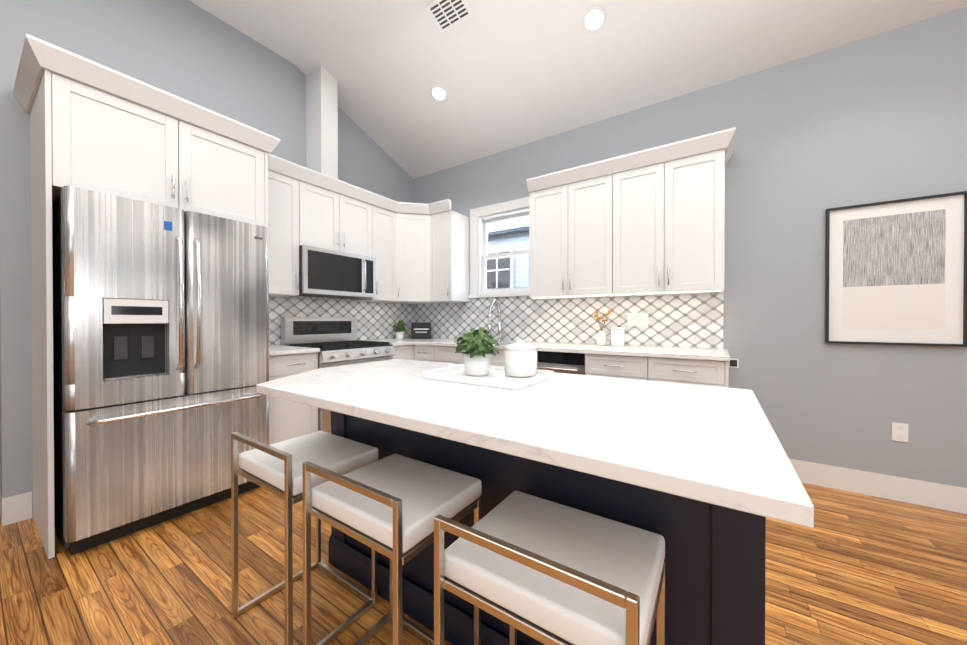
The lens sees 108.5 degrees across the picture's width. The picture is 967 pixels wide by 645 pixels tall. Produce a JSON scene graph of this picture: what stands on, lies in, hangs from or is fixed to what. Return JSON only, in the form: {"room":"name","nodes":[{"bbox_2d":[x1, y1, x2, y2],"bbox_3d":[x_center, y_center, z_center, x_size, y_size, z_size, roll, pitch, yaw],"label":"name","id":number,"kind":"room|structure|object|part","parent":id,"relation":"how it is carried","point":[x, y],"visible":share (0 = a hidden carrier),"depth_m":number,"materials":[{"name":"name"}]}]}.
{"room":"kitchen","nodes":[
{"label":"kitchen","id":0,"kind":"room"},
{"bbox_2d":[0,0,412,517],"bbox_3d":[-1.876,-0.714,3.317,0.150,3.700,3.200,0,0,34],"label":"wall","id":1,"kind":"structure","parent":0,"point":[188,50],"depth_m":2.37,"materials":[{"name":"grey paint"}]},
{"bbox_2d":[268,166,307,296],"bbox_3d":[-1.817,-0.727,2.954,0.345,0.989,0.448,0,0,34],"label":"upper cabinet","id":2,"kind":"object","parent":1,"relation":"attached to","point":[287,196],"depth_m":2.90,"materials":[{"name":"white wood"}]},
{"bbox_2d":[308,182,367,255],"bbox_3d":[-1.515,-0.946,3.405,0.345,0.557,0.760,0,0,34],"label":"upper cabinet","id":3,"kind":"object","parent":1,"relation":"attached to","point":[337,222],"depth_m":3.28,"materials":[{"name":"white wood"}]},
{"bbox_2d":[306,65,337,189],"bbox_3d":[-1.575,-1.908,3.391,0.258,1.153,0.170,0,0,34],"label":"chase","id":4,"kind":"object","parent":3,"relation":"on","point":[321,119],"visible":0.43,"depth_m":3.32,"materials":[{"name":"white paint"}]},
{"bbox_2d":[298,245,375,298],"bbox_3d":[-1.474,-0.460,3.381,0.444,0.410,0.754,0,0,34],"label":"microwave","id":5,"kind":"object","parent":3,"relation":"attached to","point":[326,273],"visible":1,"depth_m":3.22,"materials":[{"name":"grey metal"}]},
{"bbox_2d":[269,296,412,345],"bbox_3d":[-1.507,-0.027,3.727,0.010,0.458,2.070,0,0,34],"label":"tile backsplash","id":6,"kind":"structure","parent":1,"relation":"attached to","point":[375,320],"depth_m":3.80,"materials":[{"name":"white tile"}]},
{"bbox_2d":[352,202,395,301],"bbox_3d":[-1.200,-0.732,3.844,0.383,0.989,0.438,0,0,34],"label":"upper cabinet","id":7,"kind":"object","parent":1,"relation":"attached to","point":[381,222],"depth_m":3.76,"materials":[{"name":"white wood"}]},
{"bbox_2d":[380,200,455,303],"bbox_3d":[-0.832,-0.787,4.138,0.669,1.094,0.669,0,0,34],"label":"upper cabinet","id":8,"kind":"object","parent":1,"relation":"attached to","point":[422,259],"depth_m":3.94,"materials":[{"name":"white wood"}]},
{"bbox_2d":[0,482,966,644],"bbox_3d":[-2.424,1.177,1.470,13.400,0.060,7.500,0,0,34],"label":"floor","id":9,"kind":"structure","parent":0,"point":[850,568],"depth_m":1.53,"materials":[{"name":"brown wood"}]},
{"bbox_2d":[13,33,279,558],"bbox_3d":[-2.069,-0.091,2.253,0.707,2.464,1.116,0,0,34],"label":"cabinet","id":10,"kind":"object","parent":9,"relation":"on","point":[95,126],"visible":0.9,"depth_m":1.89,"materials":[{"name":"white wood"}]},
{"bbox_2d":[52,186,268,554],"bbox_3d":[-2.001,0.244,2.210,0.817,1.794,0.910,0,0,34],"label":"fridge","id":11,"kind":"object","parent":9,"relation":"on","point":[160,342],"visible":0.92,"depth_m":1.90,"materials":[{"name":"grey metal"}]},
{"bbox_2d":[269,352,317,444],"bbox_3d":[-1.717,0.689,2.860,0.626,0.900,0.388,0,0,34],"label":"base cabinet","id":12,"kind":"object","parent":9,"relation":"on","point":[288,419],"depth_m":2.66,"materials":[{"name":"white wood"}]},
{"bbox_2d":[269,345,319,355],"bbox_3d":[-1.706,0.224,2.850,0.652,0.030,0.388,0,0,34],"label":"countertop","id":13,"kind":"structure","parent":12,"relation":"on","point":[274,349],"depth_m":2.72,"materials":[{"name":"stone"}]},
{"bbox_2d":[360,339,412,345],"bbox_3d":[-1.101,0.218,3.750,0.660,0.030,0.262,0,0,34],"label":"countertop","id":14,"kind":"structure","parent":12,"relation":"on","point":[393,342],"depth_m":3.72,"materials":[{"name":"stone"}]},
{"bbox_2d":[231,431,377,644],"bbox_3d":[-0.703,0.787,1.391,0.420,0.719,0.372,0,0,34],"label":"stool","id":15,"kind":"object","parent":9,"relation":"on","point":[275,468],"visible":0.79,"depth_m":1.34,"materials":[{"name":"silver metal"}]},
{"bbox_3d":[-0.697,0.542,1.398,0.418,0.059,0.352,0,0,34],"label":"seat","id":16,"kind":"part","parent":15,"relation":"part of","materials":[{"name":"white leather"}]},
{"bbox_2d":[281,317,394,433],"bbox_3d":[-1.350,0.540,3.304,0.708,1.188,0.754,0,0,34],"label":"range","id":17,"kind":"object","parent":9,"relation":"on","point":[335,341],"visible":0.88,"depth_m":3.23,"materials":[{"name":"metal"}]},
{"bbox_2d":[302,454,481,644],"bbox_3d":[-0.278,0.789,1.108,0.420,0.719,0.372,0,0,34],"label":"stool","id":18,"kind":"object","parent":9,"relation":"on","point":[392,506],"visible":0.94,"depth_m":1.04,"materials":[{"name":"silver metal"}]},
{"bbox_3d":[-0.273,0.544,1.115,0.418,0.059,0.352,0,0,34],"label":"seat","id":19,"kind":"part","parent":18,"relation":"part of","materials":[{"name":"white leather"}]},
{"bbox_2d":[328,411,765,644],"bbox_3d":[0.060,0.698,1.392,1.658,0.898,0.448,0,0,34],"label":"kitchen island","id":20,"kind":"object","parent":9,"relation":"on","point":[714,558],"visible":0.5,"depth_m":0.97,"materials":[{"name":"black wood"}]},
{"bbox_2d":[256,359,813,527],"bbox_3d":[-0.049,0.234,1.242,1.660,0.030,0.855,0,0,34],"label":"island countertop","id":21,"kind":"structure","parent":20,"relation":"on","point":[721,446],"depth_m":0.78,"materials":[{"name":"stone"}]},
{"bbox_2d":[422,364,553,389],"bbox_3d":[0.019,0.203,1.361,0.420,0.027,0.300,0,0,34],"label":"tray","id":22,"kind":"object","parent":21,"relation":"on","point":[496,377],"visible":0.81,"depth_m":1.28,"materials":[{"name":"white ceramic"}]},
{"bbox_2d":[454,327,499,375],"bbox_3d":[-0.024,0.111,1.364,0.188,0.185,0.176,0,0,34],"label":"potted plant","id":23,"kind":"object","parent":22,"relation":"on","point":[478,353],"visible":1,"depth_m":1.32,"materials":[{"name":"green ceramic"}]},
{"bbox_2d":[504,339,537,376],"bbox_3d":[0.144,0.134,1.350,0.132,0.138,0.132,0,0,34],"label":"jar","id":24,"kind":"object","parent":22,"relation":"on","point":[520,357],"visible":0.98,"depth_m":1.30,"materials":[{"name":"white ceramic"}]},
{"bbox_2d":[434,491,664,644],"bbox_3d":[0.167,0.791,0.811,0.420,0.719,0.372,0,0,34],"label":"stool","id":25,"kind":"object","parent":9,"relation":"on","point":[545,571],"visible":1,"depth_m":0.73,"materials":[{"name":"white leather"}]},
{"bbox_2d":[537,351,584,374],"bbox_3d":[0.686,0.687,3.160,0.659,0.900,0.626,0,0,34],"label":"dishwasher","id":26,"kind":"object","parent":9,"relation":"on","point":[558,362],"depth_m":2.81,"materials":[{"name":"black metal"}]},
{"bbox_2d":[384,338,729,360],"bbox_3d":[0.308,0.220,3.392,3.402,0.030,0.655,0,0,34],"label":"countertop","id":27,"kind":"structure","parent":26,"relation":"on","point":[688,353],"depth_m":2.70,"materials":[{"name":"stone"}]},
{"bbox_2d":[393,320,405,338],"bbox_3d":[-1.004,0.083,4.182,0.178,0.234,0.168,0,0,34],"label":"potted plant","id":28,"kind":"object","parent":27,"relation":"on","point":[399,328],"visible":1,"depth_m":4.15,"materials":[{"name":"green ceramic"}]},
{"bbox_2d":[411,322,430,338],"bbox_3d":[-0.764,0.100,4.276,0.240,0.200,0.044,0,0,-4],"label":"sign","id":29,"kind":"object","parent":27,"relation":"on","point":[420,330],"visible":0.98,"depth_m":4.27,"materials":[{"name":"black"}]},
{"bbox_2d":[488,299,503,340],"bbox_3d":[0.141,-0.022,3.680,0.106,0.449,0.250,0,0,34],"label":"faucet","id":30,"kind":"object","parent":27,"relation":"on","point":[496,303],"visible":1,"depth_m":3.71,"materials":[{"name":"silver metal"}]},
{"bbox_2d":[594,310,610,345],"bbox_3d":[1.068,0.045,3.125,0.149,0.321,0.089,0,0,34],"label":"flower vase","id":31,"kind":"object","parent":27,"relation":"on","point":[601,339],"visible":1,"depth_m":3.11,"materials":[{"name":"white ceramic"}]},
{"bbox_2d":[610,327,624,346],"bbox_3d":[1.165,0.123,3.025,0.116,0.168,0.116,0,0,34],"label":"jar","id":32,"kind":"object","parent":27,"relation":"on","point":[617,336],"visible":1,"depth_m":2.98,"materials":[{"name":"white ceramic"}]},
{"bbox_2d":[585,354,644,379],"bbox_3d":[1.148,0.689,2.852,0.451,0.900,0.626,0,0,34],"label":"base cabinet","id":33,"kind":"object","parent":9,"relation":"on","point":[615,366],"depth_m":2.59,"materials":[{"name":"white wood"}]},
{"bbox_2d":[645,357,728,387],"bbox_3d":[1.531,0.691,2.597,0.469,0.900,0.627,0,0,34],"label":"base cabinet","id":34,"kind":"object","parent":9,"relation":"on","point":[715,373],"depth_m":2.33,"materials":[{"name":"white wood"}]},
{"bbox_2d":[189,0,966,178],"bbox_3d":[-2.424,-2.284,1.449,13.400,1.038,7.500,0,0,34],"label":"ceiling","id":35,"kind":"structure","parent":0,"point":[508,74],"depth_m":2.81,"materials":[{"name":"white paint"}]},
{"bbox_2d":[430,85,447,101],"bbox_3d":[-0.422,-2.169,3.298,0.170,0.063,0.162,0,0,34],"label":"recessed light","id":36,"kind":"object","parent":35,"relation":"in","point":[438,93],"visible":1,"depth_m":3.29,"materials":[{"name":"white plastic"}]},
{"bbox_2d":[425,0,473,33],"bbox_3d":[-0.256,-2.337,2.609,0.310,0.079,0.200,0,0,34],"label":"ceiling vent","id":37,"kind":"object","parent":35,"relation":"in","point":[446,15],"visible":1,"depth_m":2.62,"materials":[{"name":"white plastic"}]},
{"bbox_2d":[582,6,606,32],"bbox_3d":[0.792,-2.164,2.489,0.170,0.063,0.162,0,0,34],"label":"recessed light","id":38,"kind":"object","parent":35,"relation":"in","point":[594,18],"visible":1,"depth_m":2.48,"materials":[{"name":"white plastic"}]},
{"bbox_2d":[413,7,966,487],"bbox_3d":[2.048,-0.711,2.713,7.350,3.700,0.150,0,0,34],"label":"wall","id":39,"kind":"structure","parent":0,"point":[881,117],"depth_m":2.43,"materials":[{"name":"grey paint"}]},
{"bbox_2d":[432,206,469,301],"bbox_3d":[-0.412,-0.734,4.030,0.360,0.989,0.383,0,0,34],"label":"upper cabinet","id":40,"kind":"object","parent":39,"relation":"attached to","point":[450,229],"depth_m":3.90,"materials":[{"name":"white wood"}]},
{"bbox_2d":[468,197,528,297],"bbox_3d":[0.255,-0.800,3.878,0.906,1.035,0.199,0,0,34],"label":"window","id":41,"kind":"structure","parent":39,"relation":"in","point":[479,255],"depth_m":3.99,"materials":[{"name":"white"}]},
{"bbox_2d":[413,293,723,348],"bbox_3d":[0.477,-0.038,3.668,3.378,0.482,0.008,0,0,34],"label":"tile backsplash","id":42,"kind":"structure","parent":39,"relation":"attached to","point":[690,321],"depth_m":3.33,"materials":[{"name":"white tile"}]},
{"bbox_2d":[627,313,647,325],"bbox_3d":[1.359,-0.025,3.072,0.170,0.115,0.005,0,0,34],"label":"outlet","id":43,"kind":"object","parent":42,"relation":"attached to","point":[637,319],"visible":1,"depth_m":3.07,"materials":[{"name":"white plastic"}]},
{"bbox_2d":[526,156,625,299],"bbox_3d":[0.866,-0.781,3.199,0.820,1.094,0.346,0,0,34],"label":"upper cabinet","id":44,"kind":"object","parent":39,"relation":"attached to","point":[575,229],"depth_m":3.03,"materials":[{"name":"white wood"}]},
{"bbox_2d":[622,131,725,296],"bbox_3d":[1.447,-0.779,2.812,0.820,1.094,0.346,0,0,34],"label":"upper cabinet","id":45,"kind":"object","parent":39,"relation":"attached to","point":[654,230],"depth_m":2.61,"materials":[{"name":"white wood"}]},
{"bbox_2d":[729,358,738,367],"bbox_3d":[1.936,0.315,2.696,0.066,0.070,0.013,0,0,34],"label":"outlet","id":46,"kind":"object","parent":39,"relation":"attached to","point":[733,363],"visible":0.9,"depth_m":2.69,"materials":[{"name":"white plastic"}]},
{"bbox_2d":[789,459,966,513],"bbox_3d":[3.405,1.068,1.736,3.595,0.155,0.014,0,0,34],"label":"baseboard","id":47,"kind":"structure","parent":39,"relation":"attached to","point":[932,495],"depth_m":2.26,"materials":[{"name":"white wood"}]},
{"bbox_2d":[825,191,966,346],"bbox_3d":[2.614,-0.318,2.230,0.610,0.920,0.029,0,0,34],"label":"picture frame","id":48,"kind":"object","parent":39,"relation":"attached to","point":[895,272],"visible":0.98,"depth_m":2.21,"materials":[{"name":"black"}]},
{"bbox_2d":[892,422,908,441],"bbox_3d":[2.657,0.700,2.221,0.070,0.115,0.007,0,0,34],"label":"outlet","id":49,"kind":"object","parent":39,"relation":"attached to","point":[899,431],"visible":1,"depth_m":2.22,"materials":[{"name":"white plastic"}]},
{"bbox_3d":[-5.683,-0.713,3.151,6.000,3.700,1.600,0,0,34],"label":"wall","id":50,"kind":"structure","parent":0,"visible":0},
{"bbox_2d":[0,491,31,525],"bbox_3d":[-5.165,1.056,3.658,5.991,0.155,0.102,0,0,34],"label":"baseboard","id":51,"kind":"structure","parent":50,"relation":"attached to","point":[15,508],"depth_m":1.99,"materials":[{"name":"white wood"}]},
{"label":"outside","id":52,"kind":"structure","parent":0,"visible":0},
{"bbox_2d":[487,225,528,289],"bbox_3d":[2.596,-0.269,8.090,11.000,4.750,3.300,0,0,34],"label":"house","id":53,"kind":"structure","parent":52,"point":[505,245],"depth_m":7.65,"materials":[{"name":"grey"}]}
]}

